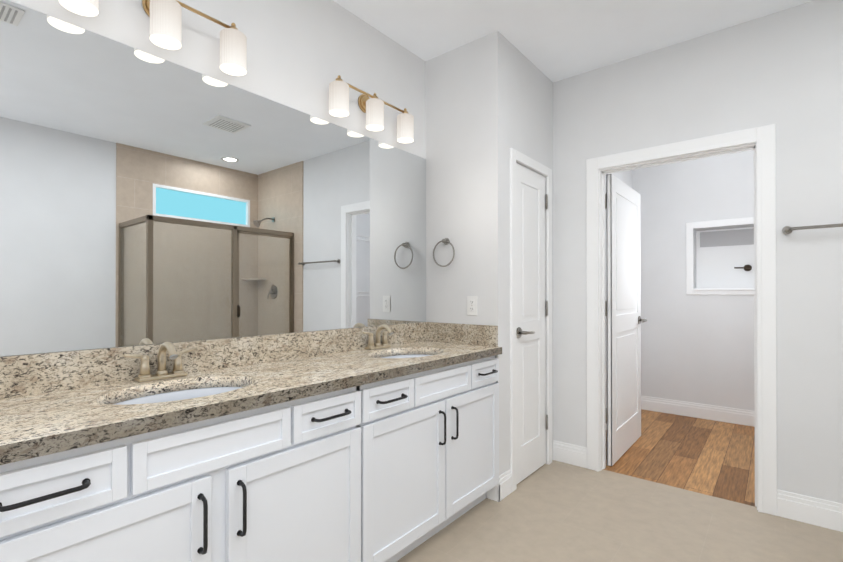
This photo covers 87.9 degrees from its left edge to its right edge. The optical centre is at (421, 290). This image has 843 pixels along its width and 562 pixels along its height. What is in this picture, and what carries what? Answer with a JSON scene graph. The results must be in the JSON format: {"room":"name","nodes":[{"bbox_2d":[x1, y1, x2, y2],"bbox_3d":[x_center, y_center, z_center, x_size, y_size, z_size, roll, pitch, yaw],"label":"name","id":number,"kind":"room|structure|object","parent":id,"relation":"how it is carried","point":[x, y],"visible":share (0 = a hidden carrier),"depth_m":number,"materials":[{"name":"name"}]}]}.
{"room":"bathroom","nodes":[
{"label":"bathroom","id":0,"kind":"room"},
{"bbox_2d":[1,0,424,356],"bbox_3d":[-1.093,-0.154,1.601,0.110,2.740,3.410,0,0,39],"label":"wall","id":1,"kind":"structure","parent":0,"point":[302,55],"depth_m":2.12,"materials":[{"name":"paint"}]},
{"bbox_2d":[59,0,246,75],"bbox_3d":[-0.940,-1.004,1.597,0.133,0.205,0.608,0,0,39],"label":"sconce","id":2,"kind":"object","parent":1,"relation":"attached to","point":[165,16],"visible":1,"depth_m":1.60,"materials":[{"name":"white glass"}]},
{"bbox_2d":[329,75,413,142],"bbox_3d":[-0.269,-1.000,2.422,0.133,0.205,0.608,0,0,39],"label":"sconce","id":3,"kind":"object","parent":1,"relation":"attached to","point":[372,108],"visible":1,"depth_m":2.37,"materials":[{"name":"white glass"}]},
{"bbox_2d":[425,31,553,475],"bbox_3d":[0.484,-0.147,3.112,0.650,2.740,0.924,0,0,39],"label":"wall","id":4,"kind":"structure","parent":0,"point":[488,101],"depth_m":2.70,"materials":[{"name":"paint"}]},
{"bbox_2d":[433,238,454,266],"bbox_3d":[0.146,-0.242,2.758,0.170,0.187,0.049,0,0,39],"label":"towel ring","id":5,"kind":"object","parent":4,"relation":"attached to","point":[445,241],"visible":1,"depth_m":2.75,"materials":[{"name":"grey metal"}]},
{"bbox_2d":[467,296,476,314],"bbox_3d":[0.306,0.091,2.653,0.072,0.116,0.007,0,0,39],"label":"duplex electrical outlet","id":6,"kind":"object","parent":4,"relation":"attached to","point":[471,305],"visible":1,"depth_m":2.65,"materials":[{"name":"white plastic"}]},
{"bbox_2d":[486,472,505,501],"bbox_3d":[0.236,1.151,2.703,0.552,0.138,0.012,0,0,39],"label":"baseboard","id":7,"kind":"structure","parent":4,"relation":"attached to","point":[497,493],"depth_m":2.55,"materials":[{"name":"paint"}]},
{"bbox_2d":[510,148,551,491],"bbox_3d":[0.735,0.177,2.891,0.016,2.090,0.610,0,0,39],"label":"door frame","id":8,"kind":"structure","parent":4,"relation":"attached to","point":[521,158],"depth_m":2.69,"materials":[{"name":"paint"}]},
{"bbox_2d":[516,163,547,483],"bbox_3d":[0.736,0.205,2.891,0.100,2.018,0.486,0,0,39],"label":"door","id":9,"kind":"structure","parent":0,"point":[531,301],"depth_m":2.91,"materials":[{"name":"paint"}]},
{"bbox_2d":[333,0,813,81],"bbox_3d":[1.216,-1.549,1.625,3.670,0.050,6.350,0,0,39],"label":"ceiling","id":10,"kind":"structure","parent":0,"point":[555,40],"depth_m":2.49,"materials":[{"name":"paint"}]},
{"bbox_2d":[605,170,632,407],"bbox_3d":[1.606,-0.143,3.936,0.110,2.740,1.770,0,0,39],"label":"wall","id":11,"kind":"structure","parent":0,"point":[626,177],"depth_m":3.90,"materials":[{"name":"paint"}]},
{"bbox_2d":[396,460,842,561],"bbox_3d":[0.557,1.237,0.802,3.670,0.050,4.264,0,0,39],"label":"floor","id":12,"kind":"structure","parent":0,"point":[555,511],"depth_m":2.23,"materials":[{"name":"beige tile"}]},
{"bbox_2d":[0,350,501,561],"bbox_3d":[-0.440,0.789,1.844,0.586,0.855,2.198,0,0,39],"label":"bathroom vanity","id":13,"kind":"object","parent":12,"relation":"on","point":[380,443],"depth_m":1.42,"materials":[{"name":"paint"}]},
{"bbox_2d":[0,338,501,457],"bbox_3d":[-0.450,0.342,1.849,0.567,0.040,2.208,0,0,39],"label":"countertop","id":14,"kind":"structure","parent":13,"relation":"on","point":[41,419],"depth_m":1.38,"materials":[{"name":"beige stone"}]},
{"bbox_2d":[120,342,199,381],"bbox_3d":[-0.916,0.251,1.571,0.136,0.136,0.242,0,0,39],"label":"faucet","id":15,"kind":"object","parent":14,"relation":"on","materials":[{"name":"gold metal"}]},
{"bbox_2d":[96,378,251,409],"bbox_3d":[-0.779,0.435,1.434,0.376,0.174,0.526,0,0,39],"label":"sink","id":16,"kind":"object","parent":14,"relation":"in","point":[170,393],"depth_m":1.55,"materials":[{"name":"white ceramic"}]},
{"bbox_2d":[0,0,425,356],"bbox_3d":[-0.668,-0.336,2.029,0.006,1.072,2.208,0,0,39],"label":"wall mirror","id":17,"kind":"object","parent":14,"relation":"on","point":[146,198],"visible":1,"depth_m":1.68,"materials":[{"name":"clear glass"}]},
{"bbox_2d":[360,324,395,349],"bbox_3d":[-0.212,0.255,2.436,0.136,0.136,0.242,0,0,39],"label":"faucet","id":18,"kind":"object","parent":14,"relation":"on","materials":[{"name":"gold metal"}]},
{"bbox_2d":[372,350,435,357],"bbox_3d":[-0.076,0.439,2.299,0.376,0.174,0.526,0,0,39],"label":"sink","id":19,"kind":"object","parent":14,"relation":"in","point":[399,353],"depth_m":2.49,"materials":[{"name":"white ceramic"}]},
{"bbox_2d":[603,409,755,506],"bbox_3d":[2.608,1.249,3.227,2.550,0.050,2.086,0,0,39],"label":"floor","id":20,"kind":"structure","parent":0,"point":[713,458],"depth_m":3.23,"materials":[{"name":"brown wood"}]},
{"bbox_2d":[633,150,753,410],"bbox_3d":[3.197,-0.143,3.958,2.550,2.740,0.220,0,0,39],"label":"wall","id":21,"kind":"structure","parent":0,"point":[697,349],"depth_m":4.28,"materials":[{"name":"paint"}]},
{"bbox_2d":[641,396,754,426],"bbox_3d":[3.123,1.157,3.861,2.328,0.138,0.012,0,0,39],"label":"baseboard","id":22,"kind":"structure","parent":21,"relation":"attached to","point":[697,410],"depth_m":4.21,"materials":[{"name":"paint"}]},
{"bbox_2d":[686,217,753,294],"bbox_3d":[2.979,-0.315,4.103,0.830,0.705,0.230,0,0,39],"label":"trim","id":23,"kind":"structure","parent":21,"relation":"attached to","point":[728,238],"depth_m":4.22,"materials":[{"name":"paint"}]},
{"bbox_2d":[734,265,751,270],"bbox_3d":[3.049,-0.217,4.148,0.132,0.064,0.069,0,0,39],"label":"handle","id":24,"kind":"object","parent":21,"relation":"attached to","point":[747,267],"visible":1,"depth_m":4.12,"materials":[{"name":"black metal"}]},
{"bbox_2d":[553,0,842,503],"bbox_3d":[2.164,-0.151,2.269,3.020,2.740,0.110,0,0,39],"label":"wall","id":25,"kind":"structure","parent":0,"point":[782,70],"depth_m":2.38,"materials":[{"name":"paint"}]},
{"bbox_2d":[566,423,606,463],"bbox_3d":[1.667,1.157,3.885,0.040,0.138,1.776,0,0,39],"label":"baseboard","id":26,"kind":"structure","parent":25,"relation":"attached to","point":[573,452],"depth_m":3.06,"materials":[{"name":"paint"}]},
{"bbox_2d":[605,174,646,465],"bbox_3d":[1.557,0.202,3.352,0.165,2.028,0.872,0,0,39],"label":"closet door","id":27,"kind":"structure","parent":25,"relation":"in","point":[623,285],"depth_m":3.26,"materials":[{"name":"paint"}]},
{"bbox_2d":[599,142,757,509],"bbox_3d":[1.575,0.194,2.748,0.870,2.055,0.116,0,0,39],"label":"doorway","id":28,"kind":"structure","parent":25,"relation":"in","point":[602,344],"depth_m":2.93,"materials":[{"name":"paint"}]},
{"bbox_2d":[586,124,776,515],"bbox_3d":[1.574,0.157,2.746,1.016,2.128,0.150,0,0,39],"label":"door frame","id":29,"kind":"structure","parent":25,"relation":"attached to","point":[764,137],"depth_m":2.42,"materials":[{"name":"paint"}]},
{"bbox_2d":[777,489,842,531],"bbox_3d":[2.194,1.149,2.159,0.680,0.138,0.012,0,0,39],"label":"baseboard","id":30,"kind":"structure","parent":25,"relation":"attached to","point":[812,510],"depth_m":2.28,"materials":[{"name":"paint"}]},
{"bbox_2d":[782,223,842,233],"bbox_3d":[2.189,-0.327,2.130,0.669,0.044,0.072,0,0,39],"label":"bar","id":31,"kind":"object","parent":25,"relation":"attached to","point":[787,229],"visible":1,"depth_m":2.25,"materials":[{"name":"grey metal"}]}
]}

